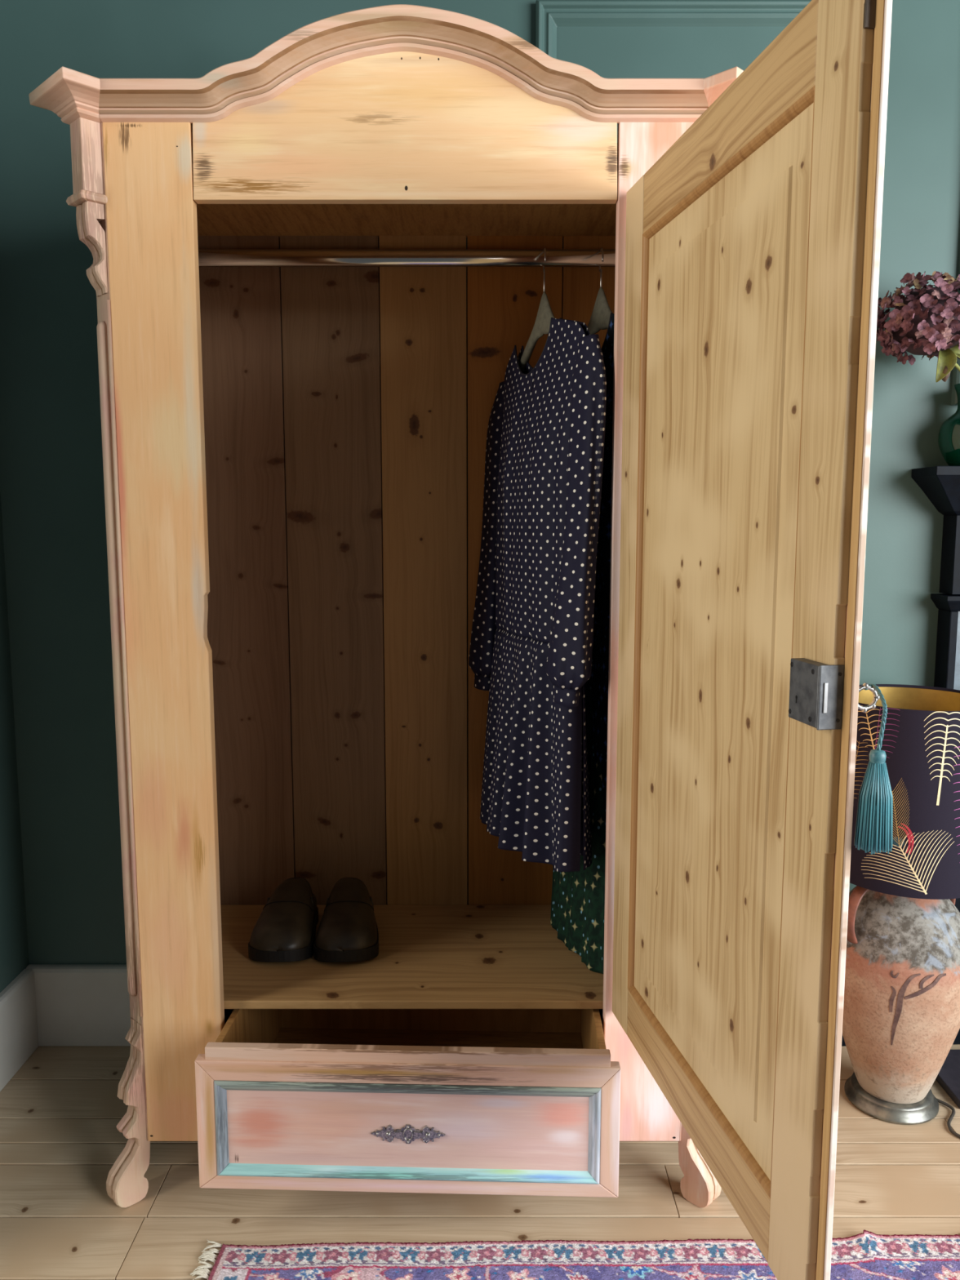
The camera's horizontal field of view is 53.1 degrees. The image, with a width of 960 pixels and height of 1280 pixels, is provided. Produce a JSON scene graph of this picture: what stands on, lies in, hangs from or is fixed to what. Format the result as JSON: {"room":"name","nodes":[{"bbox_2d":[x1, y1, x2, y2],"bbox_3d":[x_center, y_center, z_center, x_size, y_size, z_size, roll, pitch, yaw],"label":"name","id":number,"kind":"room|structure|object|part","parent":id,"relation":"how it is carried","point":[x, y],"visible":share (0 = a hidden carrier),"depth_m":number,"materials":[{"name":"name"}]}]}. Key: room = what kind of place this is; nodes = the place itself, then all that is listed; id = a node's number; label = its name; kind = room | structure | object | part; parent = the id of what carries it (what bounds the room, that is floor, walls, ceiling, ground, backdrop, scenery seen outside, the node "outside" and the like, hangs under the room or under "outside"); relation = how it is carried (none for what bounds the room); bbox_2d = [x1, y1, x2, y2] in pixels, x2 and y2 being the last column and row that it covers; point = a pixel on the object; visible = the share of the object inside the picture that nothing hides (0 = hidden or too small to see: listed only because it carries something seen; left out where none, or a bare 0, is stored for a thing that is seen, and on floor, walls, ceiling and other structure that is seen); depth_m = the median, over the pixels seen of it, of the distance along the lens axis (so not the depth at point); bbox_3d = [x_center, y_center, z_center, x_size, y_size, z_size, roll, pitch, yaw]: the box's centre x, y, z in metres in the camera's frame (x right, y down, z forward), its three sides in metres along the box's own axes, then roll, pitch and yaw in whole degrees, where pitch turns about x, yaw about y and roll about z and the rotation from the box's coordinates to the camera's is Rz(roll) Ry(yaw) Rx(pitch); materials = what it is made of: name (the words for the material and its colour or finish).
{"room":"bedroom","nodes":[
{"label":"bedroom","id":0,"kind":"room"},
{"bbox_2d":[0,488,29,992],"bbox_3d":[-1.098,-0.447,1.671,0.100,2.900,0.825,0,7,0],"label":"wall","id":1,"kind":"structure","parent":0,"point":[14,952],"depth_m":2.14,"materials":[{"name":"teal paint"}]},
{"bbox_2d":[0,968,38,1091],"bbox_3d":[-1.037,0.899,1.825,0.022,0.190,0.803,0,7,0],"label":"baseboard","id":2,"kind":"structure","parent":1,"relation":"attached to","point":[19,1038],"depth_m":2.14,"materials":[{"name":"white paint"}]},
{"bbox_2d":[266,893,316,915],"bbox_3d":[-0.396,0.555,2.046,0.099,0.050,0.093,0,7,0],"label":"shoe tongue","id":3,"kind":"structure","parent":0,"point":[314,901],"depth_m":2.03,"materials":[{"name":"black leather"}]},
{"bbox_2d":[0,0,959,964],"bbox_3d":[0.726,-0.503,2.130,3.748,2.900,0.100,0,7,0],"label":"wall","id":4,"kind":"structure","parent":0,"point":[52,487],"depth_m":2.07,"materials":[{"name":"teal paint"}]},
{"bbox_2d":[26,964,130,1045],"bbox_3d":[-0.854,0.849,2.234,0.388,0.190,0.022,0,7,0],"label":"baseboard","id":5,"kind":"structure","parent":4,"relation":"attached to","point":[77,1004],"depth_m":2.22,"materials":[{"name":"white paint"}]},
{"bbox_2d":[535,0,811,58],"bbox_3d":[0.407,-0.654,2.050,0.585,1.320,0.022,0,7,0],"label":"trim","id":6,"kind":"structure","parent":4,"relation":"attached to","point":[550,15],"depth_m":1.97,"materials":[{"name":"teal paint"}]},
{"bbox_2d":[841,1035,845,1045],"bbox_3d":[0.713,0.849,2.234,0.525,0.190,0.022,0,7,0],"label":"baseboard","id":7,"kind":"structure","parent":4,"relation":"attached to","point":[842,1038],"depth_m":2.23,"materials":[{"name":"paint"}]},
{"bbox_2d":[951,256,959,405],"bbox_3d":[1.468,-0.908,2.019,0.900,0.810,0.022,0,7,0],"label":"trim","id":8,"kind":"structure","parent":4,"relation":"attached to","point":[956,373],"depth_m":2.06,"materials":[{"name":"teal paint"}]},
{"bbox_2d":[0,1044,959,1279],"bbox_3d":[0.776,1.138,0.908,3.648,0.060,2.725,0,7,0],"label":"floor","id":9,"kind":"structure","parent":0,"point":[61,1111],"depth_m":1.73,"materials":[{"name":"brown wood"}]},
{"bbox_2d":[28,0,892,1279],"bbox_3d":[-0.118,0.035,1.513,1.175,1.981,1.168,0,7,0],"label":"wardrobe","id":10,"kind":"object","parent":9,"relation":"on","point":[233,220],"visible":1,"depth_m":1.57,"materials":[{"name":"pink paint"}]},
{"bbox_3d":[-0.632,0.844,1.714,0.042,0.326,0.067,7,10,45],"label":"leg","id":11,"kind":"part","parent":10,"relation":"part of","materials":[{"name":"beige paint"}]},
{"bbox_3d":[-0.428,0.808,1.596,0.019,0.167,0.017,0,7,2],"label":"panel moulding","id":12,"kind":"part","parent":10,"relation":"part of","materials":[{"name":"blue paint"}]},
{"bbox_2d":[248,877,318,962],"bbox_3d":[-0.393,0.565,1.967,0.127,0.097,0.254,0,7,0],"label":"shoe","id":13,"kind":"object","parent":10,"relation":"on","point":[285,930],"visible":0.99,"depth_m":1.89,"materials":[{"name":"black leather"}]},
{"bbox_2d":[313,877,378,962],"bbox_3d":[-0.264,0.565,1.967,0.127,0.097,0.254,0,7,0],"label":"shoe","id":14,"kind":"object","parent":10,"relation":"on","point":[348,930],"visible":1,"depth_m":1.89,"materials":[{"name":"black leather"}]},
{"bbox_3d":[-0.118,-0.886,1.492,0.952,0.148,0.083,0,7,0],"label":"cornice","id":15,"kind":"part","parent":10,"relation":"part of","materials":[{"name":"pink paint"}]},
{"bbox_3d":[-0.118,-0.698,1.758,0.985,0.026,0.016,0,7,0],"label":"hanging rail","id":16,"kind":"part","parent":10,"relation":"part of","materials":[{"name":"silver metal"}]},
{"bbox_3d":[-0.120,0.735,1.577,0.634,0.019,0.017,0,7,2],"label":"panel moulding","id":17,"kind":"part","parent":10,"relation":"part of","materials":[{"name":"teal paint"}]},
{"bbox_3d":[-0.120,0.708,1.580,0.696,0.034,0.022,0,7,2],"label":"frame rail","id":18,"kind":"part","parent":10,"relation":"part of","materials":[{"name":"pink paint"}]},
{"bbox_3d":[-0.120,0.808,1.593,0.622,0.156,0.015,0,7,2],"label":"panel","id":19,"kind":"part","parent":10,"relation":"part of","materials":[{"name":"pink paint"}]},
{"bbox_3d":[-0.118,0.815,1.583,0.123,0.034,0.007,0,7,2],"label":"handle","id":20,"kind":"part","parent":10,"relation":"part of","materials":[{"name":"grey metal"}]},
{"bbox_3d":[-0.120,0.883,1.595,0.634,0.019,0.017,0,7,2],"label":"panel moulding","id":21,"kind":"part","parent":10,"relation":"part of","materials":[{"name":"teal paint"}]},
{"bbox_3d":[-0.120,0.904,1.604,0.696,0.024,0.022,0,7,2],"label":"frame rail","id":22,"kind":"part","parent":10,"relation":"part of","materials":[{"name":"pink paint"}]},
{"bbox_3d":[-0.113,0.761,1.818,0.660,0.208,0.438,0,7,2],"label":"drawer","id":23,"kind":"part","parent":10,"relation":"part of","materials":[{"name":"brown wood"}]},
{"bbox_2d":[220,905,603,1008],"bbox_3d":[-0.118,0.626,1.935,0.985,0.016,0.436,0,7,0],"label":"shelf","id":24,"kind":"object","parent":10,"relation":"attached to","point":[429,957],"depth_m":1.84,"materials":[{"name":"brown wood"}]},
{"bbox_2d":[519,248,555,372],"bbox_3d":[0.124,-0.595,1.773,0.031,0.242,0.356,-3,7,-20],"label":"hanger","id":25,"kind":"object","parent":10,"relation":"hanging from","point":[542,323],"visible":0.56,"depth_m":1.78,"materials":[{"name":"grey paint"}]},
{"bbox_2d":[468,317,606,871],"bbox_3d":[0.091,-0.095,1.827,0.153,0.981,0.520,-2,7,-17],"label":"polka dot dress","id":26,"kind":"object","parent":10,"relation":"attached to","point":[531,648],"visible":1,"depth_m":1.73,"materials":[{"name":"fabric"}]},
{"bbox_2d":[550,692,605,973],"bbox_3d":[0.214,0.124,1.854,0.081,0.998,0.332,-3,8,-22],"label":"dress","id":27,"kind":"object","parent":10,"relation":"hanging from","point":[577,916],"visible":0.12,"depth_m":1.83,"materials":[{"name":"fabric"}]},
{"bbox_3d":[0.187,0.810,1.576,0.019,0.167,0.017,0,7,2],"label":"panel moulding","id":28,"kind":"part","parent":10,"relation":"part of","materials":[{"name":"blue paint"}]},
{"bbox_2d":[586,248,612,334],"bbox_3d":[0.228,-0.599,1.772,0.031,0.234,0.356,-3,7,-20],"label":"hanger","id":29,"kind":"object","parent":10,"relation":"hanging from","point":[600,317],"visible":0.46,"depth_m":1.76,"materials":[{"name":"grey paint"}]},
{"bbox_2d":[584,312,614,828],"bbox_3d":[0.215,-0.054,1.834,0.063,1.079,0.381,-3,8,-21],"label":"floral dress","id":30,"kind":"object","parent":29,"relation":"hanging from","point":[597,683],"visible":0.1,"depth_m":1.76,"materials":[{"name":"fabric"}]},
{"bbox_3d":[0.249,-0.016,1.512,0.008,1.194,0.009,-1,7,-10],"label":"panel moulding","id":31,"kind":"part","parent":10,"relation":"part of","materials":[{"name":"brown wood"}]},
{"bbox_3d":[0.293,0.647,1.348,0.011,0.082,0.503,-1,7,-10],"label":"rail","id":32,"kind":"part","parent":10,"relation":"part of","materials":[{"name":"brown wood"}]},
{"bbox_3d":[0.291,0.602,1.342,0.008,0.009,0.504,-1,7,-10],"label":"panel moulding","id":33,"kind":"part","parent":10,"relation":"part of","materials":[{"name":"brown wood"}]},
{"bbox_3d":[0.395,0.844,1.714,0.067,0.326,0.042,7,10,45],"label":"leg","id":34,"kind":"part","parent":10,"relation":"part of","materials":[{"name":"pink paint"}]},
{"bbox_3d":[0.295,0.014,1.270,0.006,1.200,0.510,-1,7,-10],"label":"panel","id":35,"kind":"part","parent":10,"relation":"part of","materials":[{"name":"brown wood"}]},
{"bbox_3d":[0.291,-0.574,1.198,0.008,0.009,0.504,-1,7,-10],"label":"panel moulding","id":36,"kind":"part","parent":10,"relation":"part of","materials":[{"name":"brown wood"}]},
{"bbox_3d":[0.293,-0.621,1.192,0.011,0.086,0.503,-1,7,-10],"label":"rail","id":37,"kind":"part","parent":10,"relation":"part of","materials":[{"name":"brown wood"}]},
{"bbox_3d":[0.334,0.044,1.028,0.008,1.194,0.009,-1,7,-10],"label":"panel moulding","id":38,"kind":"part","parent":10,"relation":"part of","materials":[{"name":"beige wood"}]},
{"bbox_3d":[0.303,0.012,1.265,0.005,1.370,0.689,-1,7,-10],"label":"door","id":39,"kind":"part","parent":10,"relation":"part of","materials":[{"name":"pink paint"}]},
{"bbox_2d":[857,682,879,712],"bbox_3d":[0.381,0.059,0.976,0.054,0.031,0.006,-1,7,-10],"label":"key","id":40,"kind":"object","parent":10,"relation":"attached to","point":[876,697],"visible":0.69,"depth_m":0.98,"materials":[{"name":"silver metal"}]},
{"bbox_2d":[853,684,893,854],"bbox_3d":[0.387,0.127,0.957,0.035,0.156,0.073,0,7,0],"label":"tassel","id":41,"kind":"object","parent":40,"relation":"hanging from","point":[874,818],"visible":1,"depth_m":0.93,"materials":[{"name":"teal fabric"}]},
{"bbox_3d":[0.394,0.078,0.957,0.013,0.061,0.062,1,7,6],"label":"cord","id":42,"kind":"part","parent":41,"relation":"part of","materials":[{"name":"teal fabric"}]},
{"bbox_3d":[0.351,-0.584,0.863,0.010,0.064,0.003,-1,7,-10],"label":"catch plate","id":43,"kind":"part","parent":10,"relation":"part of","materials":[{"name":"metal"}]},
{"bbox_2d":[190,1229,959,1279],"bbox_3d":[0.439,1.081,1.044,1.935,0.015,1.206,0,7,0],"label":"rug","id":44,"kind":"object","parent":9,"relation":"on","point":[866,1255],"visible":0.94,"depth_m":1.58,"materials":[{"name":"fabric"}]},
{"bbox_2d":[842,684,959,1137],"bbox_3d":[1.010,0.546,1.938,0.596,0.863,0.301,2,7,16],"label":"table lamp","id":45,"kind":"object","parent":9,"relation":"on","point":[901,1020],"visible":0.73,"depth_m":1.87,"materials":[{"name":"pink ceramic"}]},
{"bbox_3d":[0.768,0.544,1.928,0.086,0.118,0.026,-4,8,-27],"label":"urn handle","id":46,"kind":"part","parent":45,"relation":"part of","materials":[{"name":"orange ceramic"}]},
{"bbox_2d":[853,740,867,798],"bbox_3d":[0.733,0.253,1.879,0.003,0.129,0.058,-3,8,-25],"label":"print","id":47,"kind":"object","parent":45,"relation":"attached to","point":[861,753],"depth_m":1.87},
{"bbox_2d":[857,705,880,749],"bbox_3d":[0.744,0.169,1.850,0.004,0.087,0.066,-5,8,-33],"label":"print","id":48,"kind":"object","parent":45,"relation":"attached to","point":[869,722],"depth_m":1.84,"materials":[{"name":"gold metal"}]},
{"bbox_2d":[875,707,899,758],"bbox_3d":[0.770,0.190,1.822,0.046,0.124,0.002,6,9,41],"label":"print","id":49,"kind":"object","parent":45,"relation":"on","point":[891,741],"depth_m":1.82,"materials":[{"name":"purple"}]},
{"bbox_2d":[891,777,909,845],"bbox_3d":[0.785,0.325,1.827,0.059,0.133,0.003,5,8,33],"label":"print","id":50,"kind":"object","parent":45,"relation":"attached to","point":[900,786],"depth_m":1.82},
{"bbox_3d":[0.868,0.294,1.948,0.300,0.363,0.300,0,7,0],"label":"lamp shade","id":51,"kind":"part","parent":45,"relation":"part of","materials":[{"name":"purple fabric"}]},
{"bbox_2d":[861,830,953,894],"bbox_3d":[0.815,0.417,1.834,0.161,0.127,0.023,3,8,22],"label":"print","id":52,"kind":"object","parent":45,"relation":"on","point":[918,862],"depth_m":1.82,"materials":[{"name":"beige"}]},
{"bbox_2d":[924,711,959,805],"bbox_3d":[0.867,0.220,1.791,0.086,0.179,0.006,0,7,0],"label":"print","id":53,"kind":"object","parent":45,"relation":"attached to","point":[941,728],"depth_m":1.79,"materials":[{"name":"beige"}]},
{"bbox_3d":[0.968,0.532,2.029,0.086,0.118,0.026,-4,8,-27],"label":"urn handle","id":54,"kind":"part","parent":45,"relation":"part of","materials":[{"name":"orange ceramic"}]},
{"bbox_2d":[953,746,959,854],"bbox_3d":[0.928,0.330,1.818,0.100,0.283,0.009,-3,8,-24],"label":"print","id":55,"kind":"object","parent":45,"relation":"on","point":[956,748],"depth_m":1.80,"materials":[{"name":"purple fabric"}]},
{"bbox_2d":[911,466,959,1108],"bbox_3d":[1.695,0.301,2.044,1.510,1.325,0.264,0,7,0],"label":"fireplace surround","id":56,"kind":"object","parent":9,"relation":"on","point":[940,485],"visible":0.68,"depth_m":2.08,"materials":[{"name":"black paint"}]},
{"bbox_2d":[911,466,959,515],"bbox_3d":[1.695,-0.316,2.043,1.510,0.100,0.116,0,7,0],"label":"mantel shelf","id":57,"kind":"object","parent":56,"relation":"attached to","point":[940,484],"depth_m":2.02,"materials":[{"name":"black paint"}]},
{"bbox_3d":[1.724,-0.081,2.091,1.452,0.034,0.078,0,7,0],"label":"frieze moulding","id":58,"kind":"part","parent":56,"relation":"part of","materials":[{"name":"black paint"}]},
{"bbox_2d":[937,383,959,466],"bbox_3d":[1.035,-0.451,2.025,0.124,0.172,0.124,0,7,0],"label":"glass vase","id":59,"kind":"object","parent":56,"relation":"on","point":[948,437],"visible":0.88,"depth_m":2.01,"materials":[{"name":"green glass"}]},
{"bbox_2d":[875,271,959,382],"bbox_3d":[0.919,-0.554,1.945,0.250,0.373,0.224,0,7,0],"label":"hydrangea","id":60,"kind":"object","parent":59,"relation":"in","point":[926,322],"visible":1,"depth_m":1.89,"materials":[{"name":"purple plant"}]},
{"bbox_3d":[0.974,-0.510,1.985,0.156,0.276,0.012,-4,8,-27],"label":"stem","id":61,"kind":"part","parent":60,"relation":"part of","materials":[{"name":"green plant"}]}
]}

